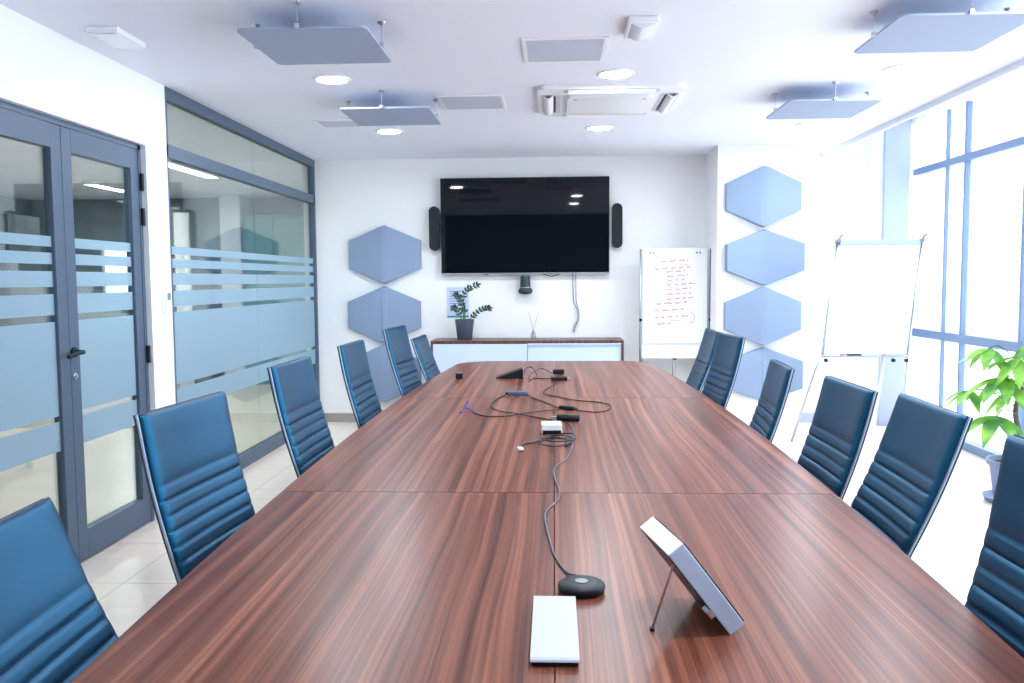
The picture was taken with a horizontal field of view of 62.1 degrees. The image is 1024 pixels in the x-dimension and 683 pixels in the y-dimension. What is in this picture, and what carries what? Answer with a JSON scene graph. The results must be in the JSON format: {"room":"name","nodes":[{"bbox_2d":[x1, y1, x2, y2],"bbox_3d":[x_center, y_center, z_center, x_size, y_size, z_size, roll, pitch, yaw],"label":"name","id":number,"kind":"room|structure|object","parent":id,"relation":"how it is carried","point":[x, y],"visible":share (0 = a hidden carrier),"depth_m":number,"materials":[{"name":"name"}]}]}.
{"room":"office","nodes":[
{"label":"office","id":0,"kind":"room"},
{"bbox_2d":[0,4,175,519],"bbox_3d":[-2.340,0.007,1.701,0.120,2.613,7.160,0,4,3],"label":"wall","id":1,"kind":"structure","parent":0,"point":[43,70],"depth_m":4.58,"materials":[{"name":"white paint"}]},
{"bbox_2d":[0,107,78,558],"bbox_3d":[-2.233,0.065,3.807,0.045,2.175,0.815,0,4,3],"label":"door","id":2,"kind":"structure","parent":1,"relation":"in","point":[37,461],"depth_m":3.95,"materials":[{"name":"clear glass"}]},
{"bbox_2d":[0,100,153,521],"bbox_3d":[-2.216,0.025,4.191,0.052,2.215,1.650,0,4,3],"label":"trim","id":3,"kind":"structure","parent":1,"relation":"attached to","point":[3,104],"depth_m":4.81,"materials":[{"name":"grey metal"}]},
{"bbox_2d":[60,126,150,562],"bbox_3d":[-2.167,0.010,4.562,0.106,2.175,0.896,0,4,3],"label":"door","id":4,"kind":"structure","parent":1,"relation":"in","point":[100,191],"depth_m":4.58,"materials":[{"name":"blue metal"}]},
{"bbox_2d":[161,291,170,312],"bbox_3d":[-2.102,-0.240,5.172,0.018,0.130,0.095,0,4,3],"label":"thermostat","id":5,"kind":"object","parent":1,"relation":"attached to","point":[166,295],"visible":1,"depth_m":5.15,"materials":[{"name":"white plastic"}]},
{"bbox_2d":[163,323,170,338],"bbox_3d":[-2.103,-0.065,5.187,0.012,0.090,0.090,0,4,3],"label":"light switch","id":6,"kind":"object","parent":1,"relation":"attached to","point":[166,327],"visible":1,"depth_m":5.17,"materials":[{"name":"white plastic"}]},
{"bbox_2d":[164,86,319,469],"bbox_3d":[-2.057,-0.371,6.889,0.060,2.613,3.260,0,4,3],"label":"window","id":7,"kind":"structure","parent":1,"relation":"in","point":[231,312],"depth_m":6.48,"materials":[{"name":"clear glass"}]},
{"bbox_2d":[0,0,1023,193],"bbox_3d":[-2.434,-1.639,5.520,10.610,0.120,15.000,0,4,3],"label":"ceiling","id":8,"kind":"structure","parent":0,"point":[731,57],"depth_m":4.74,"materials":[{"name":"paint"}]},
{"bbox_2d":[86,26,145,48],"bbox_3d":[-1.907,-1.463,4.102,0.150,0.034,0.286,0,4,3],"label":"recessed light","id":9,"kind":"object","parent":8,"relation":"in","point":[114,36],"visible":1,"depth_m":4.04,"materials":[{"name":"white plastic"}]},
{"bbox_2d":[91,33,141,48],"bbox_3d":[-1.907,-1.449,4.103,0.124,0.006,0.250,0,4,3],"label":"diffuser","id":10,"kind":"object","parent":9,"relation":"attached to","point":[117,40],"depth_m":4.09,"materials":[{"name":"white plastic"}]},
{"bbox_2d":[237,1,390,64],"bbox_3d":[-0.898,-1.421,3.950,0.631,0.110,0.651,0,4,3],"label":"ceiling panel","id":11,"kind":"object","parent":8,"relation":"hanging from","point":[296,45],"visible":1,"depth_m":3.91,"materials":[{"name":"grey fabric"}]},
{"bbox_2d":[313,75,350,84],"bbox_3d":[-1.066,-1.549,5.034,0.224,0.010,0.224,0,4,3],"label":"recessed light","id":12,"kind":"object","parent":8,"relation":"in","point":[324,79],"visible":1,"depth_m":5.01,"materials":[{"name":"white plastic"}]},
{"bbox_2d":[317,77,346,83],"bbox_3d":[-1.066,-1.546,5.034,0.176,0.002,0.176,0,4,3],"label":"diffuser","id":13,"kind":"object","parent":12,"relation":"attached to","point":[324,80],"depth_m":5.04,"materials":[{"name":"white plastic"}]},
{"bbox_2d":[312,119,363,127],"bbox_3d":[-1.312,-1.650,6.439,0.320,0.008,0.290,0,4,3],"label":"ceiling vent","id":14,"kind":"object","parent":8,"relation":"in","point":[340,123],"visible":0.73,"depth_m":6.42,"materials":[{"name":"white plastic"}]},
{"bbox_2d":[375,129,402,133],"bbox_3d":[-0.980,-1.677,6.792,0.224,0.010,0.224,0,4,3],"label":"recessed light","id":15,"kind":"object","parent":8,"relation":"in","point":[381,131],"visible":1,"depth_m":6.77,"materials":[{"name":"white plastic"}]},
{"bbox_2d":[378,130,399,133],"bbox_3d":[-0.980,-1.674,6.792,0.176,0.002,0.176,0,4,3],"label":"diffuser","id":16,"kind":"object","parent":15,"relation":"attached to","point":[379,131],"depth_m":6.78,"materials":[{"name":"white plastic"}]},
{"bbox_2d":[340,90,440,125],"bbox_3d":[-0.795,-1.545,5.648,0.631,0.110,0.651,0,4,3],"label":"ceiling panel","id":17,"kind":"object","parent":8,"relation":"hanging from","point":[403,115],"visible":1,"depth_m":5.60,"materials":[{"name":"grey fabric"}]},
{"bbox_2d":[436,94,505,109],"bbox_3d":[-0.267,-1.605,5.708,0.430,0.008,0.440,0,4,3],"label":"ceiling vent","id":18,"kind":"object","parent":8,"relation":"in","point":[493,101],"visible":1,"depth_m":5.69,"materials":[{"name":"white plastic"}]},
{"bbox_2d":[522,36,608,62],"bbox_3d":[0.273,-1.515,4.424,0.430,0.008,0.460,0,4,3],"label":"ceiling vent","id":19,"kind":"object","parent":8,"relation":"in","point":[591,48],"visible":1,"depth_m":4.40,"materials":[{"name":"white plastic"}]},
{"bbox_2d":[585,125,612,130],"bbox_3d":[0.688,-1.683,6.710,0.224,0.010,0.224,0,4,3],"label":"recessed light","id":20,"kind":"object","parent":8,"relation":"in","point":[594,127],"visible":1,"depth_m":6.69,"materials":[{"name":"white plastic"}]},
{"bbox_2d":[588,127,609,129],"bbox_3d":[0.688,-1.681,6.710,0.176,0.002,0.176,0,4,3],"label":"diffuser","id":21,"kind":"object","parent":20,"relation":"attached to","point":[589,128],"depth_m":6.70,"materials":[{"name":"white plastic"}]},
{"bbox_2d":[537,83,685,118],"bbox_3d":[0.637,-1.587,5.655,0.920,0.049,0.900,0,4,3],"label":"air conditioner","id":22,"kind":"object","parent":8,"relation":"attached to","point":[628,100],"visible":1,"depth_m":5.49,"materials":[{"name":"white plastic"}]},
{"bbox_2d":[542,94,560,112],"bbox_3d":[0.262,-1.586,5.674,0.120,0.008,0.600,0,4,3],"label":"outlet","id":23,"kind":"object","parent":22,"relation":"attached to","point":[551,103],"depth_m":5.61,"materials":[{"name":"grey plastic"}]},
{"bbox_2d":[566,94,652,114],"bbox_3d":[0.637,-1.575,5.656,0.540,0.020,0.540,0,4,3],"label":"grille","id":24,"kind":"object","parent":22,"relation":"attached to","point":[580,104],"depth_m":5.59,"materials":[{"name":"grey plastic"}]},
{"bbox_2d":[563,88,659,93],"bbox_3d":[0.619,-1.560,5.282,0.600,0.008,0.120,0,4,3],"label":"outlet","id":25,"kind":"object","parent":22,"relation":"attached to","point":[565,90],"depth_m":5.24,"materials":[{"name":"grey plastic"}]},
{"bbox_2d":[651,92,678,110],"bbox_3d":[1.011,-1.589,5.637,0.120,0.008,0.600,0,4,3],"label":"outlet","id":26,"kind":"object","parent":22,"relation":"attached to","point":[662,101],"depth_m":5.58,"materials":[{"name":"grey plastic"}]},
{"bbox_2d":[596,69,634,78],"bbox_3d":[0.602,-1.555,4.952,0.224,0.010,0.224,0,4,3],"label":"recessed light","id":27,"kind":"object","parent":8,"relation":"in","point":[611,73],"visible":1,"depth_m":4.93,"materials":[{"name":"white plastic"}]},
{"bbox_2d":[600,71,630,77],"bbox_3d":[0.602,-1.552,4.952,0.176,0.002,0.176,0,4,3],"label":"diffuser","id":28,"kind":"object","parent":27,"relation":"attached to","point":[603,74],"depth_m":4.94,"materials":[{"name":"white plastic"}]},
{"bbox_2d":[624,15,658,40],"bbox_3d":[0.606,-1.467,4.003,0.136,0.048,0.292,0,4,3],"label":"sensor","id":29,"kind":"object","parent":8,"relation":"attached to","point":[638,28],"visible":1,"depth_m":3.92,"materials":[{"name":"white plastic"}]},
{"bbox_2d":[796,122,825,127],"bbox_3d":[2.331,-1.689,6.629,0.224,0.010,0.224,0,4,3],"label":"recessed light","id":30,"kind":"object","parent":8,"relation":"in","point":[805,124],"visible":1,"depth_m":6.60,"materials":[{"name":"white plastic"}]},
{"bbox_2d":[799,123,822,126],"bbox_3d":[2.331,-1.687,6.630,0.176,0.002,0.176,0,4,3],"label":"diffuser","id":31,"kind":"object","parent":30,"relation":"attached to","point":[800,124],"depth_m":6.61,"materials":[{"name":"white plastic"}]},
{"bbox_2d":[766,81,882,118],"bbox_3d":[2.006,-1.556,5.511,0.631,0.110,0.651,0,4,3],"label":"ceiling panel","id":32,"kind":"object","parent":8,"relation":"hanging from","point":[806,108],"visible":1,"depth_m":5.46,"materials":[{"name":"grey fabric"}]},
{"bbox_2d":[883,63,924,73],"bbox_3d":[2.245,-1.561,4.871,0.224,0.010,0.224,0,4,3],"label":"recessed light","id":33,"kind":"object","parent":8,"relation":"in","point":[909,67],"visible":1,"depth_m":4.85,"materials":[{"name":"white plastic"}]},
{"bbox_2d":[887,66,920,72],"bbox_3d":[2.245,-1.558,4.871,0.176,0.002,0.176,0,4,3],"label":"diffuser","id":34,"kind":"object","parent":33,"relation":"attached to","point":[891,69],"depth_m":4.87,"materials":[{"name":"white plastic"}]},
{"bbox_2d":[854,0,1023,53],"bbox_3d":[1.926,-1.432,3.817,0.631,0.110,0.651,0,4,3],"label":"ceiling panel","id":35,"kind":"object","parent":8,"relation":"hanging from","point":[971,30],"visible":1,"depth_m":3.78,"materials":[{"name":"grey fabric"}]},
{"bbox_2d":[80,391,991,636],"bbox_3d":[-1.970,1.075,5.696,11.500,0.100,15.000,0,4,3],"label":"floor","id":36,"kind":"structure","parent":0,"point":[129,576],"depth_m":4.67,"materials":[{"name":"ceramic"}]},
{"bbox_2d":[0,497,118,682],"bbox_3d":[-0.615,0.827,1.612,0.791,0.966,0.541,0,4,-1],"label":"office chair","id":37,"kind":"object","parent":36,"relation":"on","point":[54,625],"visible":0.88,"depth_m":1.67,"materials":[{"name":"blue leather"}]},
{"bbox_2d":[133,391,254,583],"bbox_3d":[-0.648,0.711,2.486,0.677,1.071,0.541,0,4,7],"label":"office chair","id":38,"kind":"object","parent":36,"relation":"on","point":[197,486],"visible":0.44,"depth_m":2.44,"materials":[{"name":"blue leather"}]},
{"bbox_2d":[267,356,334,477],"bbox_3d":[-0.608,0.624,3.576,0.690,1.087,0.541,0,4,4],"label":"office chair","id":39,"kind":"object","parent":36,"relation":"on","point":[301,416],"visible":0.4,"depth_m":3.52,"materials":[{"name":"blue leather"}]},
{"bbox_2d":[337,339,381,428],"bbox_3d":[-0.565,0.545,4.671,0.684,1.084,0.541,0,4,4],"label":"office chair","id":40,"kind":"object","parent":36,"relation":"on","point":[364,401],"visible":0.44,"depth_m":4.61,"materials":[{"name":"blue leather"}]},
{"bbox_2d":[382,325,421,396],"bbox_3d":[-0.463,0.457,5.691,0.706,1.112,0.541,0,4,8],"label":"office chair","id":41,"kind":"object","parent":36,"relation":"on","point":[398,347],"visible":0.4,"depth_m":5.66,"materials":[{"name":"blue leather"}]},
{"bbox_2d":[410,334,439,381],"bbox_3d":[-0.340,0.462,6.340,0.766,1.005,0.541,0,4,5],"label":"office chair","id":42,"kind":"object","parent":36,"relation":"on","point":[421,346],"visible":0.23,"depth_m":6.29,"materials":[{"name":"blue leather"}]},
{"bbox_2d":[431,337,623,372],"bbox_3d":[0.152,0.399,8.253,1.824,0.847,0.410,0,4,3],"label":"sideboard","id":43,"kind":"object","parent":36,"relation":"on","point":[447,352],"visible":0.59,"depth_m":8.04,"materials":[{"name":"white wood"}]},
{"bbox_2d":[450,281,492,339],"bbox_3d":[-0.389,-0.303,8.228,0.424,0.566,0.192,0,4,3],"label":"pot plant","id":44,"kind":"object","parent":43,"relation":"on","point":[464,327],"visible":1,"depth_m":8.20,"materials":[{"name":"teal plant"}]},
{"bbox_2d":[528,312,538,338],"bbox_3d":[0.208,-0.156,8.208,0.094,0.266,0.056,2,5,30],"label":"reed diffuser","id":45,"kind":"object","parent":43,"relation":"on","point":[533,332],"visible":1,"depth_m":8.21,"materials":[{"name":"clear glass"}]},
{"bbox_2d":[70,361,1023,682],"bbox_3d":[0.192,0.771,3.861,1.800,0.740,6.600,0,4,3],"label":"conference table","id":46,"kind":"object","parent":36,"relation":"on","point":[416,549],"visible":1,"depth_m":2.04,"materials":[{"name":"brown wood"}]},
{"bbox_2d":[456,372,462,378],"bbox_3d":[-0.366,0.236,5.888,0.048,0.042,0.048,-1,4,-3],"label":"cube","id":47,"kind":"object","parent":46,"relation":"on","point":[459,375],"visible":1,"depth_m":5.87,"materials":[{"name":"black plastic"}]},
{"bbox_2d":[459,400,475,412],"bbox_3d":[-0.226,0.337,4.398,0.084,0.051,0.114,0,4,3],"label":"cable tie","id":48,"kind":"object","parent":46,"relation":"on","point":[467,402],"visible":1,"depth_m":4.39,"materials":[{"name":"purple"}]},
{"bbox_2d":[496,367,523,378],"bbox_3d":[-0.014,0.217,5.919,0.191,0.070,0.140,0,4,1],"label":"panel","id":49,"kind":"object","parent":46,"relation":"on","point":[518,373],"visible":1,"depth_m":5.85,"materials":[{"name":"black plastic"}]},
{"bbox_2d":[473,409,559,416],"bbox_3d":[0.039,0.363,4.317,0.455,0.008,0.154,-1,4,-10],"label":"cable","id":50,"kind":"object","parent":46,"relation":"on","point":[552,409],"visible":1,"depth_m":4.30,"materials":[{"name":"grey rubber"}]},
{"bbox_2d":[505,391,528,395],"bbox_3d":[0.029,0.306,5.006,0.135,0.024,0.044,0,4,6],"label":"hub","id":51,"kind":"object","parent":46,"relation":"on","point":[510,393],"visible":1,"depth_m":4.99,"materials":[{"name":"blue plastic"}]},
{"bbox_2d":[517,447,523,451],"bbox_3d":[0.035,0.429,3.381,0.020,0.014,0.050,-1,4,-14],"label":"plug","id":52,"kind":"object","parent":46,"relation":"on","point":[520,449],"visible":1,"depth_m":3.37,"materials":[{"name":"white plastic"}]},
{"bbox_2d":[491,395,551,420],"bbox_3d":[-0.014,0.347,4.533,0.193,0.011,0.939,-1,4,-14],"label":"cable","id":53,"kind":"object","parent":46,"relation":"on","point":[503,395],"visible":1,"depth_m":4.30,"materials":[{"name":"grey rubber"}]},
{"bbox_2d":[528,395,558,407],"bbox_3d":[0.167,0.333,4.740,0.016,0.006,0.527,-2,4,-17],"label":"cable","id":54,"kind":"object","parent":46,"relation":"on","point":[528,395],"visible":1,"depth_m":4.72,"materials":[{"name":"grey rubber"}]},
{"bbox_2d":[519,433,575,446],"bbox_3d":[0.178,0.412,3.546,0.172,0.025,0.367,2,5,35],"label":"coiled cable","id":55,"kind":"object","parent":46,"relation":"on","point":[566,444],"visible":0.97,"depth_m":3.54,"materials":[{"name":"grey rubber"}]},
{"bbox_2d":[541,421,561,434],"bbox_3d":[0.175,0.383,3.774,0.090,0.044,0.099,0,4,0],"label":"power adapter","id":56,"kind":"object","parent":46,"relation":"on","point":[547,427],"visible":0.9,"depth_m":3.73,"materials":[{"name":"white plastic"}]},
{"bbox_2d":[530,596,579,666],"bbox_3d":[0.082,0.552,1.638,0.087,0.020,0.296,0,4,3],"label":"console","id":57,"kind":"object","parent":46,"relation":"on","point":[554,635],"visible":1,"depth_m":1.59,"materials":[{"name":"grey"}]},
{"bbox_2d":[550,369,563,373],"bbox_3d":[0.325,0.217,6.144,0.105,0.032,0.060,0,4,6],"label":"adapter","id":58,"kind":"object","parent":46,"relation":"on","point":[555,371],"visible":1,"depth_m":6.12,"materials":[{"name":"black plastic"}]},
{"bbox_2d":[544,423,576,575],"bbox_3d":[0.174,0.458,2.969,0.092,0.015,2.097,0,4,4],"label":"microphone cable","id":59,"kind":"object","parent":46,"relation":"on","point":[565,459],"visible":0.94,"depth_m":2.46,"materials":[{"name":"grey plastic"}]},
{"bbox_2d":[551,376,569,380],"bbox_3d":[0.328,0.250,5.745,0.130,0.025,0.060,0,4,-1],"label":"adapter","id":60,"kind":"object","parent":46,"relation":"on","point":[553,378],"visible":1,"depth_m":5.71,"materials":[{"name":"black plastic"}]},
{"bbox_2d":[550,414,579,421],"bbox_3d":[0.255,0.366,4.081,0.140,0.034,0.034,0,4,9],"label":"adapter","id":61,"kind":"object","parent":46,"relation":"on","point":[560,417],"visible":0.99,"depth_m":4.07,"materials":[{"name":"black plastic"}]},
{"bbox_2d":[559,405,577,409],"bbox_3d":[0.295,0.347,4.443,0.108,0.020,0.028,2,5,34],"label":"connector","id":62,"kind":"object","parent":46,"relation":"on","point":[563,407],"visible":1,"depth_m":4.43,"materials":[{"name":"black plastic"}]},
{"bbox_2d":[543,380,610,412],"bbox_3d":[0.321,0.312,5.012,0.241,0.006,1.374,-1,4,-11],"label":"cable","id":63,"kind":"object","parent":46,"relation":"on","point":[556,380],"visible":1,"depth_m":4.71,"materials":[{"name":"grey rubber"}]},
{"bbox_2d":[558,575,604,598],"bbox_3d":[0.152,0.534,1.857,0.104,0.024,0.104,0,4,3],"label":"microphone","id":64,"kind":"object","parent":46,"relation":"on","point":[579,586],"visible":0.99,"depth_m":1.83,"materials":[{"name":"black plastic"}]},
{"bbox_2d":[640,517,743,634],"bbox_3d":[0.345,0.463,1.696,0.174,0.185,0.185,-1,4,-8],"label":"tablet","id":65,"kind":"object","parent":46,"relation":"on","point":[680,560],"visible":1,"depth_m":1.61,"materials":[{"name":"grey plastic"}]},
{"bbox_2d":[639,248,710,375],"bbox_3d":[1.552,-0.042,8.173,0.712,1.700,0.322,0,4,3],"label":"flip chart","id":66,"kind":"object","parent":36,"relation":"on","point":[673,314],"visible":0.94,"depth_m":8.06,"materials":[{"name":"white paper"}]},
{"bbox_2d":[642,356,696,357],"bbox_3d":[1.549,0.151,8.092,0.620,0.015,0.050,0,4,3],"label":"tray","id":67,"kind":"object","parent":66,"relation":"on","point":[642,356],"depth_m":8.08,"materials":[{"name":"white plastic"}]},
{"bbox_2d":[686,328,721,391],"bbox_3d":[1.079,0.447,6.038,0.748,1.058,0.541,0,4,3],"label":"office chair","id":68,"kind":"object","parent":36,"relation":"on","point":[697,377],"visible":0.32,"depth_m":5.98,"materials":[{"name":"blue leather"}]},
{"bbox_2d":[702,332,745,408],"bbox_3d":[1.014,0.500,5.193,0.703,1.077,0.541,-1,4,-2],"label":"office chair","id":69,"kind":"object","parent":36,"relation":"on","point":[728,351],"visible":0.3,"depth_m":5.13,"materials":[{"name":"blue leather"}]},
{"bbox_2d":[749,359,794,442],"bbox_3d":[0.960,0.609,4.126,0.722,1.013,0.541,0,4,7],"label":"office chair","id":70,"kind":"object","parent":36,"relation":"on","point":[766,418],"visible":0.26,"depth_m":4.01,"materials":[{"name":"blue leather"}]},
{"bbox_2d":[797,375,878,499],"bbox_3d":[0.908,0.668,3.167,0.723,1.036,0.541,0,4,3],"label":"office chair","id":71,"kind":"object","parent":36,"relation":"on","point":[831,451],"visible":0.36,"depth_m":3.08,"materials":[{"name":"blue leather"}]},
{"bbox_2d":[791,233,927,441],"bbox_3d":[2.937,-0.014,7.185,0.944,1.780,0.574,-2,4,-22],"label":"flip chart","id":72,"kind":"object","parent":36,"relation":"on","point":[874,283],"visible":0.98,"depth_m":7.11,"materials":[{"name":"white paper"}]},
{"bbox_2d":[821,356,909,357],"bbox_3d":[2.946,0.126,7.091,0.706,0.020,0.068,0,4,5],"label":"tray","id":73,"kind":"object","parent":72,"relation":"on","point":[821,356],"depth_m":7.07,"materials":[{"name":"grey plastic"}]},
{"bbox_2d":[871,354,885,355],"bbox_3d":[3.053,0.112,7.082,0.117,0.018,0.018,0,4,5],"label":"marker pen","id":74,"kind":"object","parent":72,"relation":"on","point":[871,354],"visible":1,"depth_m":7.08,"materials":[{"name":"white plastic"}]},
{"bbox_2d":[851,393,973,557],"bbox_3d":[0.919,0.705,2.634,0.769,1.039,0.541,0,4,5],"label":"office chair","id":75,"kind":"object","parent":36,"relation":"on","point":[916,457],"visible":0.33,"depth_m":2.53,"materials":[{"name":"blue leather"}]},
{"bbox_2d":[944,345,1023,502],"bbox_3d":[3.167,0.509,5.358,0.827,1.004,0.732,0,4,3],"label":"potted plant","id":76,"kind":"object","parent":36,"relation":"on","point":[1006,386],"visible":0.83,"depth_m":5.24,"materials":[{"name":"green plant"}]},
{"bbox_2d":[964,434,1023,657],"bbox_3d":[0.742,0.756,1.612,0.666,1.087,0.541,0,4,3],"label":"office chair","id":77,"kind":"object","parent":36,"relation":"on","point":[995,596],"visible":0.62,"depth_m":1.73,"materials":[{"name":"blue leather"}]},
{"bbox_2d":[314,127,918,412],"bbox_3d":[0.971,-0.673,8.416,6.080,2.950,0.120,0,4,3],"label":"wall","id":78,"kind":"structure","parent":0,"point":[662,198],"depth_m":8.38,"materials":[{"name":"white paint"}]},
{"bbox_2d":[324,413,355,421],"bbox_3d":[-0.021,0.762,8.503,3.840,0.090,0.012,0,4,3],"label":"baseboard","id":79,"kind":"structure","parent":78,"relation":"attached to","point":[330,417],"depth_m":8.58,"materials":[{"name":"tile"}]},
{"bbox_2d":[348,286,420,342],"bbox_3d":[-1.268,-0.266,8.465,0.722,0.570,0.057,0,4,3],"label":"acoustic panel","id":80,"kind":"object","parent":78,"relation":"attached to","point":[384,307],"visible":0.8,"depth_m":8.44,"materials":[{"name":"blue fabric"}]},
{"bbox_2d":[349,225,421,283],"bbox_3d":[-1.259,-0.860,8.409,0.720,0.576,0.082,0,4,3],"label":"acoustic panel","id":81,"kind":"object","parent":78,"relation":"attached to","point":[384,254],"visible":1,"depth_m":8.38,"materials":[{"name":"blue fabric"}]},
{"bbox_2d":[366,344,420,401],"bbox_3d":[-1.274,0.318,8.495,0.722,0.588,0.082,0,4,3],"label":"acoustic panel","id":82,"kind":"object","parent":78,"relation":"attached to","point":[383,378],"visible":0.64,"depth_m":8.46,"materials":[{"name":"blue fabric"}]},
{"bbox_2d":[429,206,439,250],"bbox_3d":[-0.762,-1.110,8.368,0.102,0.432,0.079,0,4,3],"label":"wall speaker","id":83,"kind":"object","parent":78,"relation":"attached to","point":[434,212],"visible":1,"depth_m":8.33,"materials":[{"name":"black plastic"}]},
{"bbox_2d":[430,207,437,249],"bbox_3d":[-0.764,-1.107,8.331,0.082,0.410,0.005,0,4,3],"label":"grille","id":84,"kind":"object","parent":83,"relation":"attached to","point":[433,210],"depth_m":8.33,"materials":[{"name":"fabric"}]},
{"bbox_2d":[447,287,468,317],"bbox_3d":[-0.537,-0.389,8.447,0.217,0.300,0.004,0,4,3],"label":"notice","id":85,"kind":"object","parent":78,"relation":"attached to","point":[451,300],"visible":0.65,"depth_m":8.45,"materials":[{"name":"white paper"}]},
{"bbox_2d":[440,176,608,274],"bbox_3d":[0.125,-1.127,8.319,1.644,0.942,0.082,0,5,3],"label":"television","id":86,"kind":"object","parent":78,"relation":"attached to","point":[506,225],"visible":1,"depth_m":8.28,"materials":[{"name":"black plastic"}]},
{"bbox_2d":[572,274,577,331],"bbox_3d":[0.624,-0.392,8.376,0.055,0.601,0.012,0,4,3],"label":"hanging wire","id":87,"kind":"object","parent":86,"relation":"hanging from","point":[572,274],"visible":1,"depth_m":8.38,"materials":[{"name":"grey"}]},
{"bbox_2d":[518,276,532,293],"bbox_3d":[0.131,-0.553,8.332,0.142,0.184,0.145,0,4,3],"label":"camera","id":88,"kind":"object","parent":78,"relation":"attached to","point":[525,285],"visible":1,"depth_m":8.28,"materials":[{"name":"black plastic"}]},
{"bbox_2d":[612,203,622,247],"bbox_3d":[1.022,-1.128,8.280,0.102,0.432,0.079,0,4,3],"label":"wall speaker","id":89,"kind":"object","parent":78,"relation":"attached to","point":[617,210],"visible":1,"depth_m":8.24,"materials":[{"name":"black plastic"}]},
{"bbox_2d":[799,413,813,421],"bbox_3d":[3.053,0.748,8.352,0.805,0.095,0.012,0,4,3],"label":"baseboard","id":90,"kind":"structure","parent":78,"relation":"attached to","point":[806,417],"depth_m":8.35,"materials":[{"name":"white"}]},
{"bbox_2d":[865,131,883,424],"bbox_3d":[3.470,-0.671,8.144,0.060,2.950,0.180,0,4,3],"label":"trim","id":91,"kind":"structure","parent":78,"relation":"attached to","point":[877,141],"depth_m":8.05,"materials":[{"name":"white paint"}]},
{"bbox_2d":[704,144,803,432],"bbox_3d":[2.250,-0.483,8.004,0.755,2.613,0.605,0,4,3],"label":"wall pillar","id":92,"kind":"structure","parent":0,"point":[725,164],"depth_m":7.69,"materials":[{"name":"white paint"}]},
{"bbox_2d":[724,286,801,345],"bbox_3d":[2.268,-0.230,7.676,0.684,0.538,0.082,0,4,3],"label":"acoustic panel","id":93,"kind":"object","parent":92,"relation":"attached to","point":[763,315],"visible":1,"depth_m":7.65,"materials":[{"name":"blue fabric"}]},
{"bbox_2d":[725,166,801,227],"bbox_3d":[2.252,-1.296,7.599,0.668,0.551,0.082,0,4,3],"label":"acoustic panel","id":94,"kind":"object","parent":92,"relation":"attached to","point":[763,196],"visible":1,"depth_m":7.57,"materials":[{"name":"blue fabric"}]},
{"bbox_2d":[725,229,804,284],"bbox_3d":[2.270,-0.756,7.631,0.690,0.506,0.094,0,4,3],"label":"acoustic panel","id":95,"kind":"object","parent":92,"relation":"attached to","point":[763,257],"visible":1,"depth_m":7.62,"materials":[{"name":"blue fabric"}]},
{"bbox_2d":[732,347,802,399],"bbox_3d":[2.281,0.299,7.708,0.684,0.495,0.093,0,4,3],"label":"acoustic panel","id":96,"kind":"object","parent":92,"relation":"attached to","point":[753,367],"visible":0.59,"depth_m":7.70,"materials":[{"name":"blue fabric"}]},
{"bbox_2d":[877,119,911,425],"bbox_3d":[3.614,-0.670,8.117,0.230,2.950,0.220,0,4,3],"label":"window","id":97,"kind":"structure","parent":0,"point":[897,139],"depth_m":7.97,"materials":[{"name":"clear glass"}]},
{"bbox_2d":[911,68,1023,127],"bbox_3d":[3.565,-1.748,3.011,0.120,0.160,10.600,0,4,3],"label":"wall","id":98,"kind":"structure","parent":0,"point":[1018,75],"depth_m":6.84,"materials":[{"name":"white paint"}]},
{"bbox_2d":[822,58,1023,157],"bbox_3d":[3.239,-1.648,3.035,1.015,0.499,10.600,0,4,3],"label":"trim","id":99,"kind":"structure","parent":98,"relation":"attached to","point":[1018,65],"depth_m":5.73,"materials":[{"name":"paint"}]},
{"bbox_2d":[911,79,1023,458],"bbox_3d":[3.541,-0.241,2.962,0.075,2.840,10.120,0,4,3],"label":"window","id":100,"kind":"structure","parent":98,"relation":"in","point":[986,276],"depth_m":6.91,"materials":[{"name":"clear glass"}]},
{"label":"outside","id":101,"kind":"structure","parent":0,"visible":0},
{"bbox_2d":[943,229,949,407],"bbox_3d":[38.519,1.245,50.413,20.800,16.500,16.800,0,4,3],"label":"apartment building","id":102,"kind":"structure","parent":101,"point":[948,229],"depth_m":56.30,"materials":[{"name":"grey"}]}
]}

